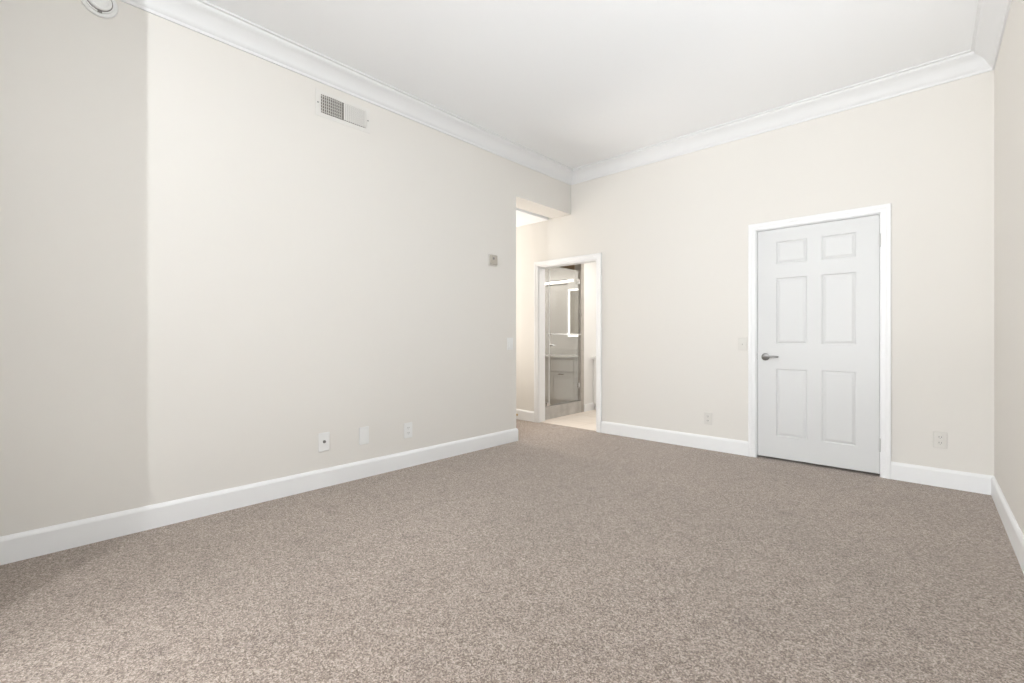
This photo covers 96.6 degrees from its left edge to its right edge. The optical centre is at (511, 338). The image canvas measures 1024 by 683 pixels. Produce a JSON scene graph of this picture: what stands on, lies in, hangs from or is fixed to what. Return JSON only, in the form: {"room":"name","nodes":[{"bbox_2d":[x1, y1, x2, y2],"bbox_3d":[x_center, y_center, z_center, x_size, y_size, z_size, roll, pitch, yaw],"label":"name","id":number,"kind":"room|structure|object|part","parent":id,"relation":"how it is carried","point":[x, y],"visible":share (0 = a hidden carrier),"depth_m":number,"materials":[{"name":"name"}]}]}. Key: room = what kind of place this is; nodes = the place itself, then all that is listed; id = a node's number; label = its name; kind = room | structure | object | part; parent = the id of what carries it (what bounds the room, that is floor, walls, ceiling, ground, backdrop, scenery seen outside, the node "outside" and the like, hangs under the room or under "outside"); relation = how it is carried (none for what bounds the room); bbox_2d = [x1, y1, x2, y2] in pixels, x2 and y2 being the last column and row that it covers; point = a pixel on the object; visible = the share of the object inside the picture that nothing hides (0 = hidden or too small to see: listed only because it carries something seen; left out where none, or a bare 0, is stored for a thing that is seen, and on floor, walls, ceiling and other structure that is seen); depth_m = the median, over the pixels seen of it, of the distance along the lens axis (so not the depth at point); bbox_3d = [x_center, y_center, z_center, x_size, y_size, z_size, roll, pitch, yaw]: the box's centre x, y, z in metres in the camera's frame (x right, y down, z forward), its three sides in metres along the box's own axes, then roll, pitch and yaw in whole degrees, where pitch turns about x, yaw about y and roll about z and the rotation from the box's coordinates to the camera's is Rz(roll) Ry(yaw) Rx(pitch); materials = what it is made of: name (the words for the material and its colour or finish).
{"room":"empty bedroom","nodes":[
{"label":"empty bedroom","id":0,"kind":"room"},
{"bbox_2d":[0,0,570,536],"bbox_3d":[-3.196,-0.452,1.603,0.286,3.070,11.064,0,0,43],"label":"wall","id":1,"kind":"structure","parent":0,"point":[207,274],"depth_m":2.80,"materials":[{"name":"white paint"}]},
{"bbox_2d":[81,0,117,18],"bbox_3d":[-2.192,-1.793,2.423,0.044,0.152,0.152,0,0,43],"label":"smoke detector","id":2,"kind":"object","parent":1,"relation":"attached to","point":[107,9],"visible":1,"depth_m":2.43,"materials":[{"name":"white plastic"}]},
{"bbox_2d":[0,428,517,564],"bbox_3d":[-1.462,1.016,3.419,0.301,0.133,4.126,0,0,43],"label":"baseboard","id":3,"kind":"structure","parent":1,"relation":"attached to","point":[24,545],"depth_m":2.79,"materials":[{"name":"white wood"}]},
{"bbox_2d":[318,432,329,451],"bbox_3d":[-1.363,0.755,3.314,0.020,0.135,0.082,0,0,43],"label":"cable plate","id":4,"kind":"object","parent":1,"relation":"attached to","point":[323,438],"visible":1,"depth_m":3.31,"materials":[{"name":"white plastic"}]},
{"bbox_2d":[315,88,369,133],"bbox_3d":[-1.260,-1.702,3.427,0.015,0.191,0.429,0,0,43],"label":"air vent","id":5,"kind":"object","parent":1,"relation":"in","point":[327,105],"visible":1,"depth_m":3.42,"materials":[{"name":"white metal"}]},
{"bbox_2d":[359,426,368,444],"bbox_3d":[-1.151,0.758,3.547,0.008,0.135,0.082,0,0,44],"label":"blank plate","id":6,"kind":"object","parent":1,"relation":"attached to","point":[363,431],"visible":1,"depth_m":3.54,"materials":[{"name":"white plastic"}]},
{"bbox_2d":[404,422,411,438],"bbox_3d":[-0.873,0.776,3.838,0.010,0.128,0.082,0,0,43],"label":"power outlet","id":7,"kind":"object","parent":1,"relation":"attached to","point":[407,426],"visible":1,"depth_m":3.83,"materials":[{"name":"white plastic"}]},
{"bbox_2d":[488,254,496,265],"bbox_3d":[-0.185,-0.779,4.547,0.033,0.112,0.110,0,0,43],"label":"thermostat","id":8,"kind":"object","parent":1,"relation":"attached to","point":[492,259],"visible":1,"depth_m":4.52,"materials":[{"name":"white plastic"}]},
{"bbox_2d":[507,338,512,349],"bbox_3d":[-0.018,0.058,4.736,0.015,0.125,0.085,0,0,43],"label":"light switch","id":9,"kind":"object","parent":1,"relation":"attached to","point":[509,340],"visible":1,"depth_m":4.73,"materials":[{"name":"white plastic"}]},
{"bbox_2d":[119,0,1011,184],"bbox_3d":[-1.741,-1.918,0.275,3.636,0.138,11.064,0,0,42],"label":"trim","id":10,"kind":"structure","parent":1,"relation":"attached to","point":[205,18],"depth_m":3.49,"materials":[{"name":"white wood"}]},
{"bbox_2d":[0,409,1023,682],"bbox_3d":[-2.115,1.141,1.788,6.465,0.124,13.040,0,0,42],"label":"floor","id":11,"kind":"structure","parent":0,"point":[554,553],"depth_m":2.02,"materials":[{"name":"beige carpet"}]},
{"bbox_2d":[545,267,580,419],"bbox_3d":[0.675,0.050,6.328,0.144,2.058,0.903,0,0,42],"label":"mirrored door","id":12,"kind":"structure","parent":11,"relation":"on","point":[562,384],"depth_m":6.32,"materials":[{"name":"clear glass"}]},
{"bbox_3d":[0.436,-0.036,6.054,0.010,1.886,0.173,0,0,42],"label":"fixed pane","id":13,"kind":"part","parent":12,"relation":"part of","materials":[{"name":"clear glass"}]},
{"bbox_2d":[592,357,595,408],"bbox_3d":[2.176,0.631,6.310,2.168,0.896,0.573,0,0,42],"label":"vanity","id":14,"kind":"object","parent":11,"relation":"on","point":[593,358],"visible":0.06,"depth_m":6.83,"materials":[{"name":"white wood"}]},
{"bbox_3d":[1.326,0.748,6.756,0.241,0.410,0.020,0,0,42],"label":"cabinet door","id":15,"kind":"part","parent":14,"relation":"part of","materials":[{"name":"white wood"}]},
{"bbox_2d":[516,208,547,226],"bbox_3d":[-0.913,-1.543,6.078,2.470,0.108,1.364,0,0,42],"label":"ceiling","id":16,"kind":"structure","parent":0,"point":[523,217],"depth_m":5.68,"materials":[{"name":"white paint"}]},
{"bbox_2d":[561,265,574,269],"bbox_3d":[0.595,-0.167,7.032,0.918,2.500,1.836,0,0,42],"label":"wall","id":17,"kind":"structure","parent":0,"point":[572,267],"depth_m":6.75,"materials":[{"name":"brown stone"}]},
{"bbox_2d":[575,264,583,411],"bbox_3d":[0.688,-0.167,6.976,0.930,2.500,0.072,0,0,42],"label":"wall","id":18,"kind":"structure","parent":0,"point":[579,267],"depth_m":6.66,"materials":[{"name":"grey stone"}]},
{"bbox_2d":[584,262,595,408],"bbox_3d":[1.001,-0.167,7.321,0.930,2.500,0.860,0,0,42],"label":"wall","id":19,"kind":"structure","parent":0,"point":[589,268],"depth_m":6.80,"materials":[{"name":"white paint"}]},
{"bbox_2d":[584,403,593,411],"bbox_3d":[1.149,1.026,6.782,0.014,0.105,0.260,0,0,42],"label":"baseboard","id":20,"kind":"structure","parent":19,"relation":"attached to","point":[587,407],"depth_m":6.76,"materials":[{"name":"white wood"}]},
{"bbox_2d":[205,0,977,168],"bbox_3d":[-1.859,-2.047,0.382,4.195,0.120,11.304,0,0,42],"label":"ceiling","id":21,"kind":"structure","parent":0,"point":[573,83],"depth_m":3.15,"materials":[{"name":"white paint"}]},
{"bbox_2d":[516,70,993,475],"bbox_3d":[1.064,-0.452,5.283,6.465,3.070,0.120,0,0,42],"label":"wall","id":22,"kind":"structure","parent":0,"point":[671,234],"depth_m":4.00,"materials":[{"name":"white paint"}]},
{"bbox_2d":[516,409,533,421],"bbox_3d":[-0.542,1.016,6.652,2.247,0.133,0.016,0,0,42],"label":"baseboard","id":23,"kind":"structure","parent":22,"relation":"attached to","point":[526,415],"depth_m":5.99,"materials":[{"name":"white wood"}]},
{"bbox_2d":[534,253,601,432],"bbox_3d":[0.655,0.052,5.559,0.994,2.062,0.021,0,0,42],"label":"trim","id":24,"kind":"structure","parent":22,"relation":"attached to","point":[598,256],"depth_m":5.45,"materials":[{"name":"white wood"}]},
{"bbox_2d":[601,421,747,455],"bbox_3d":[1.598,1.016,4.705,1.547,0.133,0.016,0,0,42],"label":"baseboard","id":25,"kind":"structure","parent":22,"relation":"attached to","point":[739,447],"depth_m":4.62,"materials":[{"name":"white wood"}]},
{"bbox_2d":[704,412,711,424],"bbox_3d":[1.904,0.781,4.431,0.075,0.118,0.010,0,0,42],"label":"power outlet","id":26,"kind":"object","parent":22,"relation":"attached to","point":[707,416],"visible":1,"depth_m":4.43,"materials":[{"name":"white plastic"}]},
{"bbox_2d":[738,338,746,350],"bbox_3d":[2.130,0.056,4.218,0.078,0.120,0.020,0,0,42],"label":"light switch","id":27,"kind":"object","parent":22,"relation":"attached to","point":[742,342],"visible":1,"depth_m":4.22,"materials":[{"name":"white plastic"}]},
{"bbox_2d":[757,215,880,473],"bbox_3d":[2.547,0.048,3.844,0.879,2.026,0.097,0,0,42],"label":"door","id":28,"kind":"structure","parent":22,"relation":"in","point":[818,355],"depth_m":3.82,"materials":[{"name":"white wood"}]},
{"bbox_3d":[2.278,0.168,4.098,0.066,0.066,0.010,0,0,42],"label":"lever handle","id":29,"kind":"part","parent":28,"relation":"part of","materials":[{"name":"silver metal"}]},
{"bbox_2d":[748,203,890,478],"bbox_3d":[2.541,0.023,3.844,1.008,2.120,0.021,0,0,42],"label":"trim","id":30,"kind":"structure","parent":22,"relation":"attached to","point":[884,209],"depth_m":3.56,"materials":[{"name":"white wood"}]},
{"bbox_2d":[933,431,946,448],"bbox_3d":[3.121,0.743,3.324,0.075,0.118,0.010,0,0,42],"label":"power outlet","id":31,"kind":"object","parent":22,"relation":"attached to","point":[939,438],"visible":1,"depth_m":3.32,"materials":[{"name":"white plastic"}]},
{"bbox_2d":[891,461,992,494],"bbox_3d":[3.118,1.016,3.322,0.547,0.133,0.016,0,0,42],"label":"baseboard","id":32,"kind":"structure","parent":22,"relation":"attached to","point":[939,477],"depth_m":3.31,"materials":[{"name":"white wood"}]},
{"bbox_2d":[994,0,1023,534],"bbox_3d":[-0.344,-0.452,-0.995,0.140,3.070,11.064,0,0,42],"label":"wall","id":33,"kind":"structure","parent":0,"point":[1009,67],"depth_m":2.54,"materials":[{"name":"white paint"}]},
{"bbox_2d":[991,476,1023,573],"bbox_3d":[-0.407,1.016,-0.949,0.016,0.133,11.048,0,0,42],"label":"baseboard","id":34,"kind":"structure","parent":33,"relation":"attached to","point":[1016,537],"depth_m":2.48,"materials":[{"name":"white wood"}]}
]}

